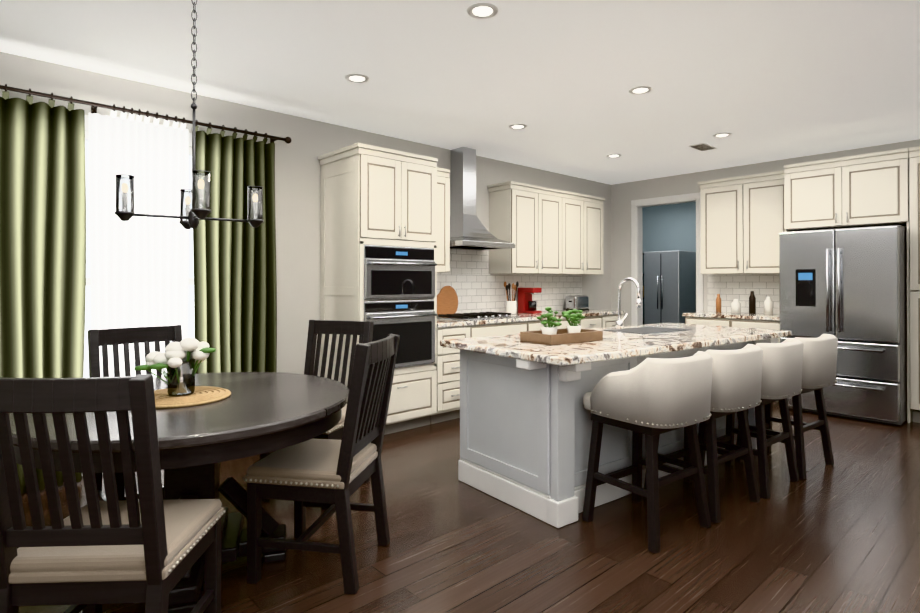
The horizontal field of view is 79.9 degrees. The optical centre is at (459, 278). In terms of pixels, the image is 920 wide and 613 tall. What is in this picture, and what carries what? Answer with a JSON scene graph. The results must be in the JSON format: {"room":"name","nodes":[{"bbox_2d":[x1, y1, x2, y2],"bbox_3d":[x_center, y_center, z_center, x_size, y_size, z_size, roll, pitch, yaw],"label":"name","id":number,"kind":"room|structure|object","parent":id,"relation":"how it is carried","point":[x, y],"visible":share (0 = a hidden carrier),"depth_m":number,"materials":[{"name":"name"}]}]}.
{"room":"dining room and kitchen","nodes":[
{"label":"dining room and kitchen","id":0,"kind":"room"},
{"bbox_2d":[0,52,610,376],"bbox_3d":[-0.365,-0.032,5.665,7.070,2.680,0.120,0,0,-43],"label":"wall","id":1,"kind":"structure","parent":0,"point":[297,187],"depth_m":4.62,"materials":[{"name":"paint"}]},
{"bbox_2d":[84,115,193,376],"bbox_3d":[-2.370,0.018,3.767,1.770,2.200,0.114,0,0,-43],"label":"window","id":2,"kind":"structure","parent":1,"relation":"in","point":[191,281],"depth_m":3.69,"materials":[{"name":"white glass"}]},
{"bbox_2d":[0,85,291,143],"bbox_3d":[-2.395,-1.133,3.616,2.676,0.060,0.153,0,0,-43],"label":"curtain rod","id":3,"kind":"object","parent":1,"relation":"attached to","point":[94,106],"visible":1,"depth_m":3.70,"materials":[{"name":"brown metal"}]},
{"bbox_2d":[0,84,85,493],"bbox_3d":[-2.831,0.059,3.146,1.152,2.440,0.137,0,0,-43],"label":"curtain","id":4,"kind":"object","parent":3,"relation":"hanging from","point":[42,237],"visible":0.75,"depth_m":3.37,"materials":[{"name":"green fabric"}]},
{"bbox_2d":[88,104,188,473],"bbox_3d":[-2.177,0.062,3.756,0.612,2.440,0.069,0,0,-43],"label":"sheer curtain","id":5,"kind":"object","parent":3,"relation":"hanging from","point":[139,270],"visible":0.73,"depth_m":3.75,"materials":[{"name":"white fabric"}]},
{"bbox_2d":[192,120,276,373],"bbox_3d":[-1.699,0.065,4.179,0.628,2.440,0.142,0,0,-43],"label":"curtain","id":6,"kind":"object","parent":3,"relation":"hanging from","point":[235,301],"visible":0.81,"depth_m":4.17,"materials":[{"name":"green fabric"}]},
{"bbox_2d":[435,167,449,272],"bbox_3d":[-0.356,-0.564,5.335,0.408,1.000,0.379,0,0,-43],"label":"upper cabinet","id":7,"kind":"object","parent":1,"relation":"attached to","point":[443,222],"visible":0.38,"depth_m":5.29,"materials":[{"name":"wood"}]},
{"bbox_2d":[450,147,514,249],"bbox_3d":[0.136,-0.846,5.708,0.760,1.048,0.498,0,0,-43],"label":"range hood","id":8,"kind":"object","parent":1,"relation":"attached to","point":[469,230],"visible":0.88,"depth_m":5.72,"materials":[{"name":"silver metal"}]},
{"bbox_2d":[487,181,566,274],"bbox_3d":[0.798,-0.542,6.414,0.952,0.968,0.353,0,0,-43],"label":"upper cabinet","id":9,"kind":"object","parent":1,"relation":"attached to","point":[548,231],"depth_m":6.18,"materials":[{"name":"wood"}]},
{"bbox_2d":[567,193,603,274],"bbox_3d":[1.407,-0.539,6.975,0.952,0.968,0.353,0,0,-43],"label":"upper cabinet","id":10,"kind":"object","parent":1,"relation":"attached to","point":[585,246],"depth_m":6.88,"materials":[{"name":"wood"}]},
{"bbox_2d":[0,0,919,184],"bbox_3d":[1.787,-1.442,2.067,8.790,0.100,8.340,0,0,-43],"label":"ceiling","id":11,"kind":"structure","parent":0,"point":[761,81],"depth_m":3.58,"materials":[{"name":"paint"}]},
{"bbox_2d":[114,0,263,228],"bbox_3d":[-1.200,-0.806,2.480,0.451,1.164,0.448,0,0,13],"label":"chandelier","id":12,"kind":"object","parent":11,"relation":"hanging from","point":[192,217],"visible":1,"depth_m":2.46,"materials":[{"name":"grey metal"}]},
{"bbox_2d":[345,74,368,82],"bbox_3d":[-0.708,-1.377,3.779,0.164,0.009,0.164,0,0,-43],"label":"recessed light","id":13,"kind":"object","parent":11,"relation":"in","point":[357,78],"visible":0.96,"depth_m":3.78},
{"bbox_2d":[467,3,497,18],"bbox_3d":[0.117,-1.382,2.840,0.164,0.009,0.164,0,0,-43],"label":"recessed light","id":14,"kind":"object","parent":11,"relation":"in","point":[482,10],"visible":1,"depth_m":2.83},
{"bbox_2d":[509,124,526,129],"bbox_3d":[0.522,-1.371,4.953,0.164,0.009,0.164,0,0,-43],"label":"recessed light","id":15,"kind":"object","parent":11,"relation":"in","point":[517,126],"visible":1,"depth_m":4.94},
{"bbox_2d":[606,154,620,157],"bbox_3d":[1.708,-1.364,6.100,0.164,0.009,0.164,0,0,-43],"label":"recessed light","id":16,"kind":"object","parent":11,"relation":"in","point":[613,155],"visible":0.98,"depth_m":6.08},
{"bbox_2d":[629,86,651,94],"bbox_3d":[1.318,-1.376,4.014,0.164,0.009,0.164,0,0,-43],"label":"recessed light","id":17,"kind":"object","parent":11,"relation":"in","point":[638,90],"visible":0.98,"depth_m":4.00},
{"bbox_2d":[689,143,716,150],"bbox_3d":[2.520,-1.365,5.706,0.320,0.013,0.160,0,0,-43],"label":"ceiling vent","id":18,"kind":"object","parent":11,"relation":"in","point":[703,147],"visible":0.98,"depth_m":5.68,"materials":[{"name":"metal"}]},
{"bbox_2d":[713,133,731,137],"bbox_3d":[2.501,-1.369,5.240,0.164,0.009,0.164,0,0,-43],"label":"recessed light","id":19,"kind":"object","parent":11,"relation":"in","point":[720,135],"visible":0.98,"depth_m":5.24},
{"bbox_2d":[17,402,919,612],"bbox_3d":[1.787,1.338,2.052,8.790,0.100,8.340,0,0,-43],"label":"floor","id":20,"kind":"structure","parent":0,"point":[841,534],"depth_m":2.65,"materials":[{"name":"brown wood"}]},
{"bbox_2d":[0,374,225,612],"bbox_3d":[-1.086,0.776,1.726,0.494,1.026,0.562,0,0,-3],"label":"dining chair","id":21,"kind":"object","parent":20,"relation":"on","point":[149,547],"visible":1,"depth_m":1.54,"materials":[{"name":"brown wood"}]},
{"bbox_2d":[88,325,181,500],"bbox_3d":[-1.648,0.782,2.929,0.562,1.026,0.494,0,0,44],"label":"dining chair","id":22,"kind":"object","parent":20,"relation":"on","point":[116,337],"visible":0.25,"depth_m":3.03,"materials":[{"name":"brown wood"}]},
{"bbox_2d":[9,372,348,612],"bbox_3d":[-1.200,0.910,2.471,1.380,0.760,1.380,0,0,-43],"label":"dining table","id":23,"kind":"object","parent":20,"relation":"on","point":[255,413],"visible":0.46,"depth_m":2.19,"materials":[{"name":"brown wood"}]},
{"bbox_2d":[134,338,230,408],"bbox_3d":[-1.237,0.394,2.439,0.410,0.271,0.410,0,0,-43],"label":"centerpiece","id":24,"kind":"object","parent":23,"relation":"on","point":[180,360],"visible":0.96,"depth_m":2.40,"materials":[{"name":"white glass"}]},
{"bbox_2d":[260,320,373,510],"bbox_3d":[-0.868,0.785,3.384,0.494,1.026,0.562,0,0,19],"label":"dining chair","id":25,"kind":"object","parent":20,"relation":"on","point":[363,330],"visible":0.38,"depth_m":3.60,"materials":[{"name":"brown wood"}]},
{"bbox_2d":[243,334,399,593],"bbox_3d":[-0.605,0.780,2.510,0.562,1.026,0.494,0,0,10],"label":"dining chair","id":26,"kind":"object","parent":20,"relation":"on","point":[332,475],"visible":1,"depth_m":2.33,"materials":[{"name":"brown wood"}]},
{"bbox_2d":[318,143,437,434],"bbox_3d":[-0.696,0.118,4.790,0.820,2.370,0.714,0,0,-43],"label":"tall cabinet","id":27,"kind":"object","parent":20,"relation":"on","point":[378,236],"visible":0.85,"depth_m":4.59,"materials":[{"name":"wood"}]},
{"bbox_2d":[430,325,473,423],"bbox_3d":[-0.267,0.870,5.230,0.410,0.869,0.643,0,0,-43],"label":"base cabinet","id":28,"kind":"object","parent":20,"relation":"on","point":[448,359],"depth_m":4.96,"materials":[{"name":"wood"}]},
{"bbox_2d":[437,309,624,324],"bbox_3d":[0.729,0.420,6.147,3.115,0.041,0.648,0,0,-43],"label":"countertop","id":29,"kind":"structure","parent":28,"relation":"on","point":[475,318],"depth_m":5.58,"materials":[{"name":"stone"}]},
{"bbox_2d":[437,286,457,315],"bbox_3d":[-0.141,0.232,5.708,0.340,0.326,0.080,0,0,-43],"label":"cutting boards","id":30,"kind":"object","parent":29,"relation":"on","point":[447,299],"visible":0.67,"depth_m":5.70,"materials":[{"name":"brown wood"}]},
{"bbox_2d":[504,281,518,313],"bbox_3d":[0.582,0.214,6.237,0.184,0.372,0.139,0,0,-43],"label":"utensil crock","id":31,"kind":"object","parent":29,"relation":"on","point":[511,307],"visible":0.96,"depth_m":6.20,"materials":[{"name":"white ceramic"}]},
{"bbox_2d":[518,287,541,313],"bbox_3d":[0.817,0.252,6.440,0.160,0.299,0.240,0,0,-43],"label":"coffee maker","id":32,"kind":"object","parent":29,"relation":"on","point":[527,304],"visible":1,"depth_m":6.41,"materials":[{"name":"red plastic"}]},
{"bbox_2d":[565,295,588,310],"bbox_3d":[1.504,0.309,7.059,0.308,0.190,0.170,0,0,-43],"label":"toaster","id":33,"kind":"object","parent":29,"relation":"on","point":[579,302],"visible":0.96,"depth_m":6.98,"materials":[{"name":"silver metal"}]},
{"bbox_2d":[474,321,533,336],"bbox_3d":[0.208,0.873,5.667,0.882,0.869,0.643,0,0,-43],"label":"base cabinet","id":34,"kind":"object","parent":20,"relation":"on","point":[492,328],"depth_m":5.43,"materials":[{"name":"wood"}]},
{"bbox_2d":[534,317,561,330],"bbox_3d":[0.679,0.875,6.101,0.522,0.869,0.643,0,0,-43],"label":"base cabinet","id":35,"kind":"object","parent":20,"relation":"on","point":[537,324],"depth_m":5.83,"materials":[{"name":"wood"}]},
{"bbox_2d":[562,317,585,328],"bbox_3d":[0.994,0.877,6.392,0.584,0.869,0.643,0,0,-43],"label":"base cabinet","id":36,"kind":"object","parent":20,"relation":"on","point":[583,321],"depth_m":6.21,"materials":[{"name":"wood"}]},
{"bbox_2d":[586,313,605,328],"bbox_3d":[1.310,0.878,6.682,0.522,0.869,0.643,0,0,-43],"label":"base cabinet","id":37,"kind":"object","parent":20,"relation":"on","point":[599,319],"depth_m":6.54,"materials":[{"name":"wood"}]},
{"bbox_2d":[440,339,777,527],"bbox_3d":[1.143,0.862,3.793,2.405,0.870,0.975,0,0,-37],"label":"kitchen island","id":38,"kind":"object","parent":20,"relation":"on","point":[526,422],"depth_m":3.13,"materials":[{"name":"wood"}]},
{"bbox_2d":[440,323,790,366],"bbox_3d":[1.183,0.407,3.804,2.500,0.041,1.040,0,0,-37],"label":"island countertop","id":39,"kind":"structure","parent":38,"relation":"on","point":[614,344],"depth_m":3.33,"materials":[{"name":"stone"}]},
{"bbox_2d":[520,307,602,344],"bbox_3d":[0.632,0.278,3.406,0.460,0.213,0.262,0,0,-37],"label":"tray","id":40,"kind":"object","parent":39,"relation":"on","point":[551,334],"visible":1,"depth_m":3.34,"materials":[{"name":"brown wood"}]},
{"bbox_2d":[616,277,640,327],"bbox_3d":[1.346,0.189,4.320,0.133,0.401,0.224,0,0,-37],"label":"faucet","id":41,"kind":"object","parent":39,"relation":"on","point":[619,322],"visible":1,"depth_m":4.34,"materials":[{"name":"silver metal"}]},
{"bbox_2d":[608,327,687,334],"bbox_3d":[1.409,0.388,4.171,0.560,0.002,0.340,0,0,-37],"label":"sink","id":42,"kind":"object","parent":39,"relation":"in","point":[639,330],"depth_m":4.21,"materials":[{"name":"silver metal"}]},
{"bbox_2d":[606,313,624,326],"bbox_3d":[1.655,0.880,7.001,0.542,0.869,0.643,0,0,-43],"label":"base cabinet","id":43,"kind":"object","parent":20,"relation":"on","point":[611,318],"depth_m":6.77,"materials":[{"name":"wood"}]},
{"bbox_2d":[582,351,712,552],"bbox_3d":[0.994,0.838,2.883,0.508,0.916,0.537,0,0,-36],"label":"bar stool","id":44,"kind":"object","parent":20,"relation":"on","point":[651,399],"visible":1,"depth_m":2.70,"materials":[{"name":"beige leather"}]},
{"bbox_2d":[644,344,762,522],"bbox_3d":[1.427,0.840,3.206,0.508,0.916,0.537,0,0,-37],"label":"bar stool","id":45,"kind":"object","parent":20,"relation":"on","point":[736,380],"visible":0.62,"depth_m":2.97,"materials":[{"name":"beige leather"}]},
{"bbox_2d":[682,274,779,401],"bbox_3d":[3.218,0.626,6.315,0.669,1.370,1.065,0,0,-43],"label":"base cabinet","id":46,"kind":"object","parent":20,"relation":"on","point":[729,288],"visible":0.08,"depth_m":6.45,"materials":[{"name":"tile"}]},
{"bbox_2d":[716,294,720,311],"bbox_3d":[3.109,0.292,6.608,0.059,0.220,0.059,0,0,35],"label":"bottle","id":47,"kind":"object","parent":46,"relation":"on","point":[718,300],"depth_m":6.59,"materials":[{"name":"brown ceramic"}]},
{"bbox_2d":[731,299,740,312],"bbox_3d":[3.245,0.321,6.460,0.098,0.160,0.098,0,0,35],"label":"canister","id":48,"kind":"object","parent":46,"relation":"on","point":[736,305],"depth_m":6.42,"materials":[{"name":"white ceramic"}]},
{"bbox_2d":[749,291,755,313],"bbox_3d":[3.367,0.270,6.327,0.069,0.260,0.069,0,0,35],"label":"bottle","id":49,"kind":"object","parent":46,"relation":"on","point":[752,299],"depth_m":6.30,"materials":[{"name":"brown glass"}]},
{"bbox_2d":[764,297,772,314],"bbox_3d":[3.482,0.300,6.202,0.088,0.200,0.088,0,0,35],"label":"canister","id":50,"kind":"object","parent":46,"relation":"on","point":[768,303],"depth_m":6.17,"materials":[{"name":"white ceramic"}]},
{"bbox_2d":[698,338,802,498],"bbox_3d":[1.861,0.841,3.529,0.508,0.916,0.537,0,0,-39],"label":"bar stool","id":51,"kind":"object","parent":20,"relation":"on","point":[781,381],"visible":0.6,"depth_m":3.29,"materials":[{"name":"beige leather"}]},
{"bbox_2d":[735,334,837,478],"bbox_3d":[2.293,0.843,3.850,0.508,0.916,0.537,0,0,-36],"label":"bar stool","id":52,"kind":"object","parent":20,"relation":"on","point":[819,364],"visible":0.46,"depth_m":3.62,"materials":[{"name":"brown wood"}]},
{"bbox_2d":[779,225,906,424],"bbox_3d":[3.805,0.411,5.418,0.927,1.770,0.950,0,0,-43],"label":"fridge","id":53,"kind":"object","parent":20,"relation":"on","point":[847,287],"visible":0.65,"depth_m":5.04,"materials":[{"name":"silver metal"}]},
{"bbox_2d":[784,148,913,422],"bbox_3d":[3.935,0.062,5.540,0.669,2.490,1.014,0,0,-43],"label":"tall cabinet","id":54,"kind":"object","parent":20,"relation":"on","point":[865,190],"visible":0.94,"depth_m":5.28,"materials":[{"name":"wood"}]},
{"bbox_2d":[909,146,919,422],"bbox_3d":[4.502,0.059,4.925,0.669,2.490,0.656,0,0,-43],"label":"pantry cabinet","id":55,"kind":"object","parent":20,"relation":"on","point":[914,184],"visible":1,"depth_m":4.93,"materials":[{"name":"wood"}]},
{"bbox_2d":[642,202,695,323],"bbox_3d":[4.033,-0.011,9.635,0.120,2.680,3.440,0,0,-43],"label":"wall","id":56,"kind":"structure","parent":0,"point":[670,227],"depth_m":9.85,"materials":[{"name":"blue paint"}]},
{"bbox_2d":[611,139,919,325],"bbox_3d":[5.016,-0.036,4.952,0.120,2.680,8.220,0,0,-43],"label":"wall","id":57,"kind":"structure","parent":0,"point":[623,195],"depth_m":7.51,"materials":[{"name":"paint"}]},
{"bbox_2d":[631,192,702,324],"bbox_3d":[2.787,0.110,7.365,0.148,2.415,1.000,0,0,-43],"label":"door frame","id":58,"kind":"structure","parent":57,"relation":"attached to","point":[636,251],"depth_m":7.63,"materials":[{"name":"white wood"}]},
{"bbox_2d":[698,170,784,273],"bbox_3d":[3.344,-0.618,6.400,0.379,1.120,1.010,0,0,-43],"label":"upper cabinet","id":59,"kind":"object","parent":57,"relation":"attached to","point":[742,222],"visible":0.81,"depth_m":6.29,"materials":[{"name":"wood"}]},
{"bbox_3d":[3.176,1.375,8.838,2.450,0.100,3.440,0,0,-43],"label":"floor","id":60,"kind":"structure","parent":0,"visible":0},
{"bbox_2d":[644,250,695,323],"bbox_3d":[3.595,0.428,9.393,0.749,1.780,0.620,0,0,-43],"label":"fridge","id":61,"kind":"object","parent":60,"relation":"on","point":[669,286],"visible":0.73,"depth_m":9.16,"materials":[{"name":"black metal"}]},
{"label":"outside","id":62,"kind":"structure","parent":0,"visible":0},
{"bbox_2d":[84,141,194,377],"bbox_3d":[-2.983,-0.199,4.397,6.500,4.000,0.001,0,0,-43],"label":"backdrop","id":63,"kind":"structure","parent":62,"point":[88,313],"depth_m":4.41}
]}

